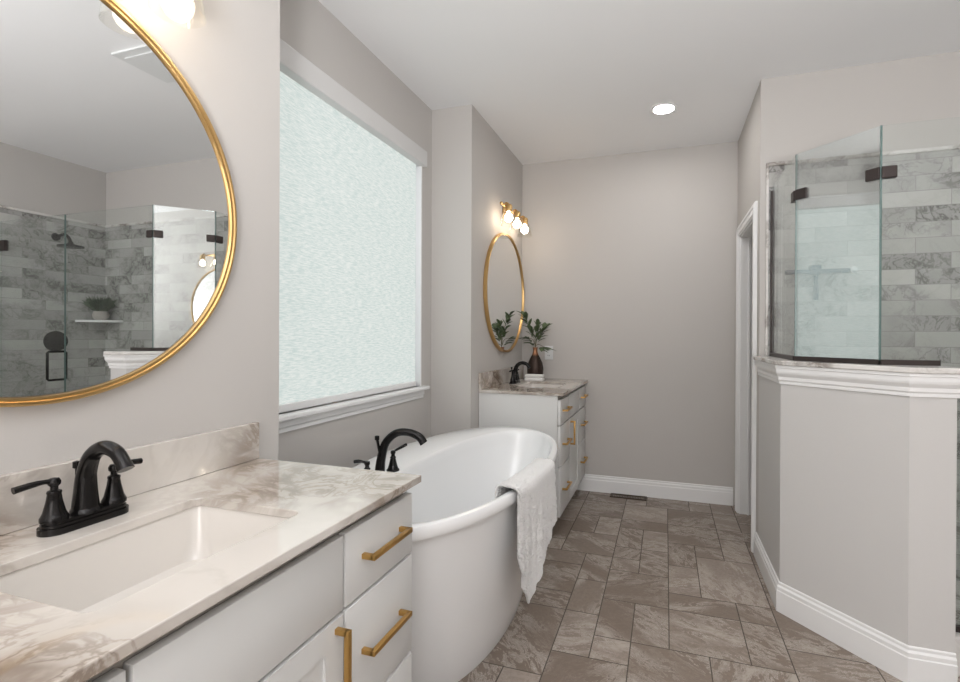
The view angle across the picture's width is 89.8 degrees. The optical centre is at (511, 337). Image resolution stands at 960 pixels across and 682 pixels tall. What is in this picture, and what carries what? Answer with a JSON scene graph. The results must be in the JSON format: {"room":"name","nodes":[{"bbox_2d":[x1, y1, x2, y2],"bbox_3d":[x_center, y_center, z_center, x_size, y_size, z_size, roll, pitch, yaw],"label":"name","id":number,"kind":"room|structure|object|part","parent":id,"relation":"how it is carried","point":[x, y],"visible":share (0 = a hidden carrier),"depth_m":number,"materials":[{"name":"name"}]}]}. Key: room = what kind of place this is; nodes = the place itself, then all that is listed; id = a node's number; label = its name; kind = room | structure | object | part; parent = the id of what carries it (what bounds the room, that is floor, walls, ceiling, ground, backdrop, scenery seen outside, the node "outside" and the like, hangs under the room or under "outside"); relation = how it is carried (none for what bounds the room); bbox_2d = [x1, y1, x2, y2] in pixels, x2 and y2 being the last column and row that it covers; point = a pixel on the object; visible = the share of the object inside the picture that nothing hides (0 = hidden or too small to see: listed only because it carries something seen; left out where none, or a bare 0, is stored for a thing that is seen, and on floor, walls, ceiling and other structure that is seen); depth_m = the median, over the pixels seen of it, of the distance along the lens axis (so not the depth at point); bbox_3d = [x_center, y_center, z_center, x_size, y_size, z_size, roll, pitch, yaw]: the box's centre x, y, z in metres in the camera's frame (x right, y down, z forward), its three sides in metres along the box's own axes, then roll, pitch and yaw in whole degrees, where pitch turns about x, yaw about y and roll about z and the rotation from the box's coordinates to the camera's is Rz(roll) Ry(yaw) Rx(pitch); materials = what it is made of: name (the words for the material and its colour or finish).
{"room":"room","nodes":[
{"label":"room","id":0,"kind":"room"},
{"bbox_2d":[0,0,279,474],"bbox_3d":[-1.364,-0.104,0.100,0.260,2.740,3.160,0,0,18],"label":"wall","id":1,"kind":"structure","parent":0,"point":[227,375],"depth_m":1.37,"materials":[{"name":"beige paint"}]},
{"bbox_2d":[0,0,236,406],"bbox_3d":[-0.937,-0.318,0.952,0.027,0.904,0.904,0,0,18],"label":"round mirror","id":2,"kind":"object","parent":1,"relation":"attached to","point":[118,213],"visible":1,"depth_m":1.04,"materials":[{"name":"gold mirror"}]},
{"bbox_2d":[0,422,258,535],"bbox_3d":[-0.937,0.315,0.979,0.019,0.110,1.031,0,0,18],"label":"backsplash","id":3,"kind":"structure","parent":1,"relation":"attached to","point":[167,462],"depth_m":1.15,"materials":[{"name":"beige stone"}]},
{"bbox_2d":[147,0,205,17],"bbox_3d":[-0.871,-0.867,0.945,0.155,0.202,0.534,0,0,18],"label":"vanity light","id":4,"kind":"object","parent":1,"relation":"attached to","point":[182,3],"visible":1,"depth_m":1.14,"materials":[{"name":"white glass"}]},
{"bbox_2d":[169,0,191,6],"bbox_3d":[-0.795,-0.860,1.136,0.073,0.147,0.062,0,0,18],"label":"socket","id":5,"kind":"object","parent":4,"relation":"attached to","point":[182,3],"depth_m":1.14,"materials":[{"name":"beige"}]},
{"bbox_2d":[279,0,431,467],"bbox_3d":[-0.841,-0.109,2.390,0.140,2.740,1.720,0,0,18],"label":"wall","id":6,"kind":"structure","parent":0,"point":[307,26],"depth_m":2.42,"materials":[{"name":"beige paint"}]},
{"bbox_2d":[279,39,426,413],"bbox_3d":[-0.766,-0.429,2.389,0.060,1.469,1.345,0,0,18],"label":"roller shade","id":7,"kind":"object","parent":6,"relation":"attached to","point":[347,203],"visible":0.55,"depth_m":2.28,"materials":[{"name":"grey fabric"}]},
{"bbox_3d":[-0.790,0.288,2.393,0.020,0.034,1.235,0,0,18],"label":"rail","id":8,"kind":"part","parent":7,"relation":"part of","materials":[{"name":"white paint"}]},
{"bbox_2d":[279,166,429,433],"bbox_3d":[-0.808,-0.390,2.400,0.175,1.538,1.380,0,0,18],"label":"window","id":9,"kind":"structure","parent":6,"relation":"attached to","point":[292,420],"depth_m":2.62,"materials":[{"name":"white paint"}]},
{"bbox_3d":[-0.811,0.343,2.402,0.175,0.073,1.380,0,0,18],"label":"sill","id":10,"kind":"part","parent":9,"relation":"part of","materials":[{"name":"white paint"}]},
{"bbox_2d":[431,104,521,436],"bbox_3d":[-0.222,-0.110,3.635,0.281,2.740,1.130,0,0,18],"label":"wall","id":11,"kind":"structure","parent":0,"point":[474,170],"depth_m":3.11,"materials":[{"name":"beige paint"}]},
{"bbox_2d":[479,365,523,389],"bbox_3d":[-0.060,0.291,3.647,0.019,0.110,0.998,0,0,18],"label":"backsplash","id":12,"kind":"structure","parent":11,"relation":"attached to","point":[487,379],"depth_m":3.46,"materials":[{"name":"beige stone"}]},
{"bbox_2d":[483,233,523,351],"bbox_3d":[-0.044,-0.336,3.672,0.027,0.904,0.904,0,0,18],"label":"round mirror","id":13,"kind":"object","parent":11,"relation":"attached to","point":[503,280],"visible":0.99,"depth_m":3.60,"materials":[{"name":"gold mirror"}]},
{"bbox_2d":[500,201,530,233],"bbox_3d":[0.020,-0.908,3.656,0.155,0.202,0.534,0,0,18],"label":"vanity light","id":14,"kind":"object","parent":11,"relation":"attached to","point":[507,208],"visible":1,"depth_m":3.63,"materials":[{"name":"gold metal"}]},
{"bbox_2d":[504,202,512,221],"bbox_3d":[-0.029,-0.901,3.457,0.073,0.147,0.062,0,0,18],"label":"socket","id":15,"kind":"object","parent":14,"relation":"attached to","point":[508,217],"depth_m":3.44,"materials":[{"name":"beige glass"}]},
{"bbox_2d":[513,209,520,227],"bbox_3d":[0.033,-0.901,3.652,0.073,0.147,0.062,0,0,18],"label":"socket","id":16,"kind":"object","parent":14,"relation":"attached to","point":[517,214],"depth_m":3.63,"materials":[{"name":"beige glass"}]},
{"bbox_2d":[521,216,527,233],"bbox_3d":[0.096,-0.902,3.847,0.073,0.147,0.062,0,0,18],"label":"socket","id":17,"kind":"object","parent":14,"relation":"attached to","point":[524,229],"depth_m":3.83,"materials":[{"name":"beige glass"}]},
{"bbox_2d":[522,142,737,504],"bbox_3d":[1.198,-0.104,3.827,2.870,2.740,0.100,0,0,18],"label":"wall","id":18,"kind":"structure","parent":0,"point":[630,258],"depth_m":3.82,"materials":[{"name":"beige paint"}]},
{"bbox_2d":[545,346,552,359],"bbox_3d":[0.311,0.131,4.053,0.072,0.116,0.009,0,0,18],"label":"power outlet","id":19,"kind":"object","parent":18,"relation":"attached to","point":[549,354],"visible":0.79,"depth_m":4.05,"materials":[{"name":"white plastic"}]},
{"bbox_2d":[576,474,732,505],"bbox_3d":[1.099,1.198,3.800,1.190,0.135,0.015,0,0,18],"label":"baseboard","id":20,"kind":"structure","parent":18,"relation":"attached to","point":[711,494],"depth_m":3.78,"materials":[{"name":"white paint"}]},
{"bbox_2d":[318,0,959,164],"bbox_3d":[0.873,-1.517,1.062,4.400,0.100,6.560,0,0,18],"label":"ceiling","id":21,"kind":"structure","parent":0,"point":[555,80],"depth_m":2.48,"materials":[{"name":"paint"}]},
{"bbox_2d":[649,102,677,115],"bbox_3d":[0.979,-1.470,3.102,0.176,0.007,0.176,0,0,18],"label":"recessed light","id":22,"kind":"object","parent":21,"relation":"in","point":[667,108],"visible":1,"depth_m":3.10,"materials":[{"name":"white paint"}]},
{"bbox_2d":[458,490,959,681],"bbox_3d":[0.804,1.273,0.827,3.960,0.001,5.858,0,0,18],"label":"floor","id":23,"kind":"structure","parent":0,"point":[526,644],"depth_m":2.23,"materials":[{"name":"tile"}]},
{"bbox_2d":[86,491,412,681],"bbox_3d":[-0.670,0.830,0.895,0.582,0.873,1.023,0,0,18],"label":"vanity cabinet","id":24,"kind":"object","parent":23,"relation":"on","point":[340,609],"visible":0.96,"depth_m":0.94,"materials":[{"name":"white paint"}]},
{"bbox_3d":[-0.543,0.501,0.474,0.018,0.158,0.292,0,0,18],"label":"drawer","id":25,"kind":"part","parent":24,"relation":"part of","materials":[{"name":"white paint"}]},
{"bbox_2d":[0,422,420,681],"bbox_3d":[-0.674,0.327,0.896,0.571,0.130,1.035,0,0,18],"label":"countertop","id":26,"kind":"structure","parent":24,"relation":"on","point":[223,468],"depth_m":0.92,"materials":[{"name":"beige stone"}]},
{"bbox_2d":[11,440,142,537],"bbox_3d":[-0.852,0.287,0.953,0.178,0.168,0.180,0,0,-33],"label":"faucet","id":27,"kind":"object","parent":26,"relation":"on","point":[86,509],"visible":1,"depth_m":0.94,"materials":[{"name":"black metal"}]},
{"bbox_3d":[-0.877,0.307,0.897,0.043,0.081,0.080,0,0,18],"label":"handle","id":28,"kind":"part","parent":27,"relation":"part of","materials":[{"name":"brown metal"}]},
{"bbox_3d":[-0.880,0.300,0.972,0.014,0.102,0.014,0,0,18],"label":"lift rod","id":29,"kind":"part","parent":27,"relation":"part of","materials":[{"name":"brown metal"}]},
{"bbox_3d":[-0.856,0.359,0.964,0.054,0.024,0.152,0,0,18],"label":"plate","id":30,"kind":"part","parent":27,"relation":"part of","materials":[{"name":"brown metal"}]},
{"bbox_3d":[-0.808,0.278,0.949,0.152,0.148,0.052,0,0,18],"label":"spout","id":31,"kind":"part","parent":27,"relation":"part of","materials":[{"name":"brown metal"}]},
{"bbox_3d":[-0.834,0.307,1.031,0.043,0.081,0.080,0,0,18],"label":"handle","id":32,"kind":"part","parent":27,"relation":"part of","materials":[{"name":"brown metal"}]},
{"bbox_2d":[0,506,288,612],"bbox_3d":[-0.649,0.462,0.882,0.319,0.140,0.421,0,0,18],"label":"sink basin","id":33,"kind":"object","parent":26,"relation":"in","point":[98,575],"visible":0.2,"depth_m":0.97,"materials":[{"name":"white ceramic"}]},
{"bbox_3d":[-0.432,0.501,0.822,0.018,0.158,0.423,0,0,18],"label":"panel","id":34,"kind":"part","parent":24,"relation":"part of","materials":[{"name":"white paint"}]},
{"bbox_3d":[-0.433,0.874,0.823,0.019,0.572,0.423,0,0,18],"label":"door","id":35,"kind":"part","parent":24,"relation":"part of","materials":[{"name":"white paint"}]},
{"bbox_3d":[-0.350,0.688,0.995,0.034,0.165,0.012,0,0,18],"label":"handle","id":36,"kind":"part","parent":24,"relation":"part of","materials":[{"name":"gold metal"}]},
{"bbox_3d":[-0.323,0.715,1.167,0.018,0.256,0.284,0,0,18],"label":"drawer","id":37,"kind":"part","parent":24,"relation":"part of","materials":[{"name":"white paint"}]},
{"bbox_3d":[-0.322,0.500,1.166,0.018,0.158,0.284,0,0,18],"label":"drawer","id":38,"kind":"part","parent":24,"relation":"part of","materials":[{"name":"white paint"}]},
{"bbox_3d":[-0.298,0.709,1.159,0.034,0.012,0.170,0,0,18],"label":"handle","id":39,"kind":"part","parent":24,"relation":"part of","materials":[{"name":"gold metal"}]},
{"bbox_3d":[-0.297,0.494,1.158,0.034,0.012,0.170,0,0,18],"label":"handle","id":40,"kind":"part","parent":24,"relation":"part of","materials":[{"name":"gold metal"}]},
{"bbox_3d":[-0.324,1.005,1.168,0.018,0.308,0.284,0,0,18],"label":"drawer","id":41,"kind":"part","parent":24,"relation":"part of","materials":[{"name":"white paint"}]},
{"bbox_2d":[353,426,557,681],"bbox_3d":[-0.238,0.914,2.219,0.820,0.700,1.696,0,0,18],"label":"bathtub","id":42,"kind":"object","parent":23,"relation":"on","point":[467,591],"visible":0.51,"depth_m":1.78,"materials":[{"name":"white ceramic"}]},
{"bbox_2d":[354,428,426,471],"bbox_3d":[-0.503,0.465,1.957,0.282,0.197,0.198,0,0,-23],"label":"tub faucet","id":43,"kind":"object","parent":42,"relation":"on","point":[382,448],"visible":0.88,"depth_m":1.92,"materials":[{"name":"black metal"}]},
{"bbox_3d":[-0.569,0.517,1.857,0.074,0.093,0.054,0,0,18],"label":"handle","id":44,"kind":"part","parent":43,"relation":"part of","materials":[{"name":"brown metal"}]},
{"bbox_3d":[-0.485,0.511,2.040,0.093,0.106,0.054,0,0,-28],"label":"handle","id":45,"kind":"part","parent":43,"relation":"part of","materials":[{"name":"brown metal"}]},
{"bbox_3d":[-0.452,0.466,1.937,0.222,0.197,0.060,0,0,-2],"label":"spout","id":46,"kind":"part","parent":43,"relation":"part of","materials":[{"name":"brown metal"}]},
{"bbox_2d":[495,458,556,603],"bbox_3d":[0.062,0.770,1.939,0.147,0.474,0.437,0,0,22],"label":"towel","id":47,"kind":"object","parent":42,"relation":"on","point":[534,485],"visible":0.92,"depth_m":1.85,"materials":[{"name":"white fabric"}]},
{"bbox_2d":[479,385,587,518],"bbox_3d":[0.208,0.816,3.567,0.582,0.893,0.990,0,0,18],"label":"vanity cabinet","id":48,"kind":"object","parent":23,"relation":"on","point":[562,418],"visible":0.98,"depth_m":3.13,"materials":[{"name":"white paint"}]},
{"bbox_2d":[479,365,587,395],"bbox_3d":[0.203,0.302,3.564,0.571,0.130,1.002,0,0,18],"label":"countertop","id":49,"kind":"structure","parent":48,"relation":"on","point":[497,381],"depth_m":3.34,"materials":[{"name":"beige stone"}]},
{"bbox_2d":[509,361,530,383],"bbox_3d":[0.026,0.263,3.625,0.178,0.168,0.180,0,0,-33],"label":"faucet","id":50,"kind":"object","parent":49,"relation":"on","point":[515,378],"visible":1,"depth_m":3.61,"materials":[{"name":"black metal"}]},
{"bbox_3d":[0.001,0.283,3.569,0.043,0.081,0.080,0,0,18],"label":"handle","id":51,"kind":"part","parent":50,"relation":"part of","materials":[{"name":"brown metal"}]},
{"bbox_3d":[0.022,0.335,3.637,0.054,0.024,0.152,0,0,18],"label":"plate","id":52,"kind":"part","parent":50,"relation":"part of","materials":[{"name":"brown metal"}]},
{"bbox_2d":[527,347,542,373],"bbox_3d":[0.190,0.215,3.929,0.134,0.263,0.134,0,0,18],"label":"bottle vase","id":53,"kind":"object","parent":49,"relation":"on","point":[536,364],"visible":0.75,"depth_m":3.88,"materials":[{"name":"brown ceramic"}]},
{"bbox_2d":[517,311,534,342],"bbox_3d":[0.111,-0.038,3.906,0.118,0.355,0.134,0,0,34],"label":"stem","id":54,"kind":"object","parent":53,"relation":"in","point":[525,314],"visible":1,"depth_m":3.90,"materials":[{"name":"green plant"}]},
{"bbox_2d":[519,336,534,345],"bbox_3d":[0.122,0.064,3.969,0.125,0.149,0.123,0,0,-17],"label":"stem","id":55,"kind":"object","parent":53,"relation":"in","point":[525,336],"visible":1,"depth_m":3.96,"materials":[{"name":"green plant"}]},
{"bbox_2d":[533,319,543,345],"bbox_3d":[0.209,-0.006,3.930,0.078,0.290,0.100,0,0,-40],"label":"stem","id":56,"kind":"object","parent":53,"relation":"in","point":[537,322],"visible":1,"depth_m":3.92,"materials":[{"name":"green plant"}]},
{"bbox_2d":[536,322,552,341],"bbox_3d":[0.258,0.008,3.926,0.136,0.263,0.099,0,0,-16],"label":"stem","id":57,"kind":"object","parent":53,"relation":"in","point":[545,324],"visible":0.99,"depth_m":3.93,"materials":[{"name":"green plant"}]},
{"bbox_2d":[535,344,555,351],"bbox_3d":[0.254,0.099,3.873,0.178,0.082,0.130,0,0,44],"label":"stem","id":58,"kind":"object","parent":53,"relation":"in","point":[540,348],"visible":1,"depth_m":3.85,"materials":[{"name":"green plant"}]},
{"bbox_2d":[525,374,544,380],"bbox_3d":[0.179,0.321,3.815,0.150,0.052,0.068,0,0,18],"label":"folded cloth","id":59,"kind":"object","parent":49,"relation":"on","point":[528,377],"visible":1,"depth_m":3.79,"materials":[{"name":"white fabric"}]},
{"bbox_2d":[525,384,561,387],"bbox_3d":[0.231,0.438,3.560,0.319,0.140,0.424,0,0,18],"label":"sink basin","id":60,"kind":"object","parent":49,"relation":"in","point":[528,385],"visible":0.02,"depth_m":3.76,"materials":[{"name":"white ceramic"}]},
{"bbox_3d":[0.339,0.982,3.169,0.018,0.308,0.302,0,0,18],"label":"drawer","id":61,"kind":"part","parent":48,"relation":"part of","materials":[{"name":"white paint"}]},
{"bbox_3d":[0.341,0.692,3.168,0.018,0.256,0.302,0,0,18],"label":"drawer","id":62,"kind":"part","parent":48,"relation":"part of","materials":[{"name":"white paint"}]},
{"bbox_3d":[0.342,0.477,3.167,0.018,0.158,0.302,0,0,18],"label":"drawer","id":63,"kind":"part","parent":48,"relation":"part of","materials":[{"name":"white paint"}]},
{"bbox_3d":[0.364,0.976,3.161,0.034,0.012,0.170,0,0,18],"label":"handle","id":64,"kind":"part","parent":48,"relation":"part of","materials":[{"name":"gold metal"}]},
{"bbox_3d":[0.365,0.686,3.160,0.034,0.012,0.170,0,0,18],"label":"handle","id":65,"kind":"part","parent":48,"relation":"part of","materials":[{"name":"gold metal"}]},
{"bbox_3d":[0.366,0.471,3.159,0.034,0.012,0.170,0,0,18],"label":"handle","id":66,"kind":"part","parent":48,"relation":"part of","materials":[{"name":"gold metal"}]},
{"bbox_3d":[0.425,0.762,3.498,0.019,0.782,0.954,0,0,18],"label":"frame","id":67,"kind":"part","parent":48,"relation":"part of","materials":[{"name":"paint"}]},
{"bbox_3d":[0.423,0.664,3.338,0.034,0.165,0.012,0,0,18],"label":"handle","id":68,"kind":"part","parent":48,"relation":"part of","materials":[{"name":"gold metal"}]},
{"bbox_3d":[0.449,0.476,3.503,0.018,0.158,0.387,0,0,18],"label":"panel","id":69,"kind":"part","parent":48,"relation":"part of","materials":[{"name":"white paint"}]},
{"bbox_3d":[0.448,0.849,3.504,0.019,0.572,0.387,0,0,18],"label":"door","id":70,"kind":"part","parent":48,"relation":"part of","materials":[{"name":"white paint"}]},
{"bbox_3d":[0.552,0.691,3.828,0.018,0.256,0.277,0,0,18],"label":"drawer","id":71,"kind":"part","parent":48,"relation":"part of","materials":[{"name":"white paint"}]},
{"bbox_3d":[0.553,0.476,3.827,0.018,0.158,0.277,0,0,18],"label":"drawer","id":72,"kind":"part","parent":48,"relation":"part of","materials":[{"name":"white paint"}]},
{"bbox_3d":[0.550,0.981,3.828,0.018,0.308,0.277,0,0,18],"label":"drawer","id":73,"kind":"part","parent":48,"relation":"part of","materials":[{"name":"white paint"}]},
{"bbox_2d":[610,493,646,500],"bbox_3d":[0.919,1.261,3.797,0.280,0.006,0.090,0,0,18],"label":"floor vent","id":74,"kind":"object","parent":23,"relation":"in","point":[611,494],"visible":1,"depth_m":3.79,"materials":[{"name":"brown metal"}]},
{"bbox_2d":[737,76,784,533],"bbox_3d":[1.611,-0.101,3.162,0.120,2.740,0.915,0,0,18],"label":"wall","id":75,"kind":"structure","parent":0,"point":[761,139],"depth_m":2.75,"materials":[{"name":"beige paint"}]},
{"bbox_2d":[739,220,752,514],"bbox_3d":[1.609,0.269,3.155,0.126,2.000,0.610,0,0,18],"label":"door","id":76,"kind":"structure","parent":75,"relation":"attached to","point":[746,239],"depth_m":3.44,"materials":[{"name":"white paint"}]},
{"bbox_2d":[735,201,757,552],"bbox_3d":[1.540,0.235,3.177,0.021,2.069,0.748,0,0,18],"label":"trim","id":77,"kind":"structure","parent":75,"relation":"attached to","point":[752,214],"depth_m":2.85,"materials":[{"name":"white paint"}]},
{"bbox_2d":[758,375,956,652],"bbox_3d":[1.432,0.703,2.225,0.362,1.137,1.034,0,0,-11],"label":"wall","id":78,"kind":"structure","parent":0,"point":[857,492],"depth_m":1.90,"materials":[{"name":"paint"}]},
{"bbox_2d":[754,532,957,681],"bbox_3d":[1.371,1.204,2.240,0.285,0.135,1.103,0,0,-9],"label":"baseboard","id":79,"kind":"structure","parent":78,"relation":"attached to","point":[907,663],"depth_m":1.92,"materials":[{"name":"white paint"}]},
{"bbox_2d":[753,356,959,373],"bbox_3d":[1.428,0.119,2.209,0.410,0.021,1.084,0,0,-12],"label":"trim","id":80,"kind":"structure","parent":78,"relation":"on","point":[767,359],"depth_m":1.88,"materials":[{"name":"grey stone"}]},
{"bbox_2d":[754,360,959,397],"bbox_3d":[1.398,0.173,2.195,0.324,0.086,1.081,0,0,-16],"label":"trim","id":81,"kind":"structure","parent":78,"relation":"attached to","point":[892,383],"depth_m":1.89,"materials":[{"name":"white paint"}]},
{"bbox_2d":[955,624,959,676],"bbox_3d":[2.350,1.202,1.639,1.485,0.150,0.110,0,0,18],"label":"shower curb","id":82,"kind":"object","parent":78,"relation":"attached to","point":[957,635],"depth_m":1.80,"materials":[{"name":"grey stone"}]},
{"bbox_2d":[770,125,959,632],"bbox_3d":[2.059,0.143,1.818,2.076,1.962,0.636,0,0,40],"label":"shower enclosure","id":83,"kind":"object","parent":82,"relation":"on","point":[882,172],"visible":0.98,"depth_m":2.06,"materials":[{"name":"clear glass"}]},
{"bbox_2d":[784,51,959,160],"bbox_3d":[2.437,-0.095,2.480,1.870,2.740,0.120,0,0,18],"label":"wall","id":84,"kind":"structure","parent":0,"point":[916,101],"depth_m":2.58,"materials":[{"name":"beige paint"}]},
{"bbox_2d":[765,144,959,355],"bbox_3d":[2.245,-0.433,2.024,1.962,1.097,0.865,0,0,18],"label":"trim","id":85,"kind":"structure","parent":84,"relation":"attached to","point":[949,147],"depth_m":2.67,"materials":[{"name":"grey stone"}]},
{"bbox_2d":[768,149,959,580],"bbox_3d":[2.375,0.158,2.431,1.955,2.235,0.012,0,0,18],"label":"wall tile","id":86,"kind":"structure","parent":84,"relation":"attached to","point":[838,223],"depth_m":2.57,"materials":[{"name":"tile"}]},
{"bbox_2d":[785,265,850,299],"bbox_3d":[1.665,-0.298,2.625,0.310,0.190,0.044,0,0,18],"label":"shower head","id":87,"kind":"object","parent":86,"relation":"hanging from","point":[815,270],"visible":1,"depth_m":2.61,"materials":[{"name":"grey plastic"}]},
{"bbox_3d":[1.658,-0.298,2.627,0.055,0.190,0.044,0,0,18],"label":"handle","id":88,"kind":"part","parent":87,"relation":"part of","materials":[{"name":"white plastic"}]},
{"bbox_3d":[1.665,-0.359,2.622,0.310,0.024,0.016,0,0,18],"label":"blade","id":89,"kind":"part","parent":87,"relation":"part of","materials":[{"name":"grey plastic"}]},
{"bbox_2d":[851,266,857,272],"bbox_3d":[1.842,-0.365,2.584,0.036,0.036,0.020,0,0,18],"label":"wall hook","id":90,"kind":"object","parent":86,"relation":"attached to","point":[854,269],"visible":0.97,"depth_m":2.58,"materials":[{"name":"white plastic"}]}
]}

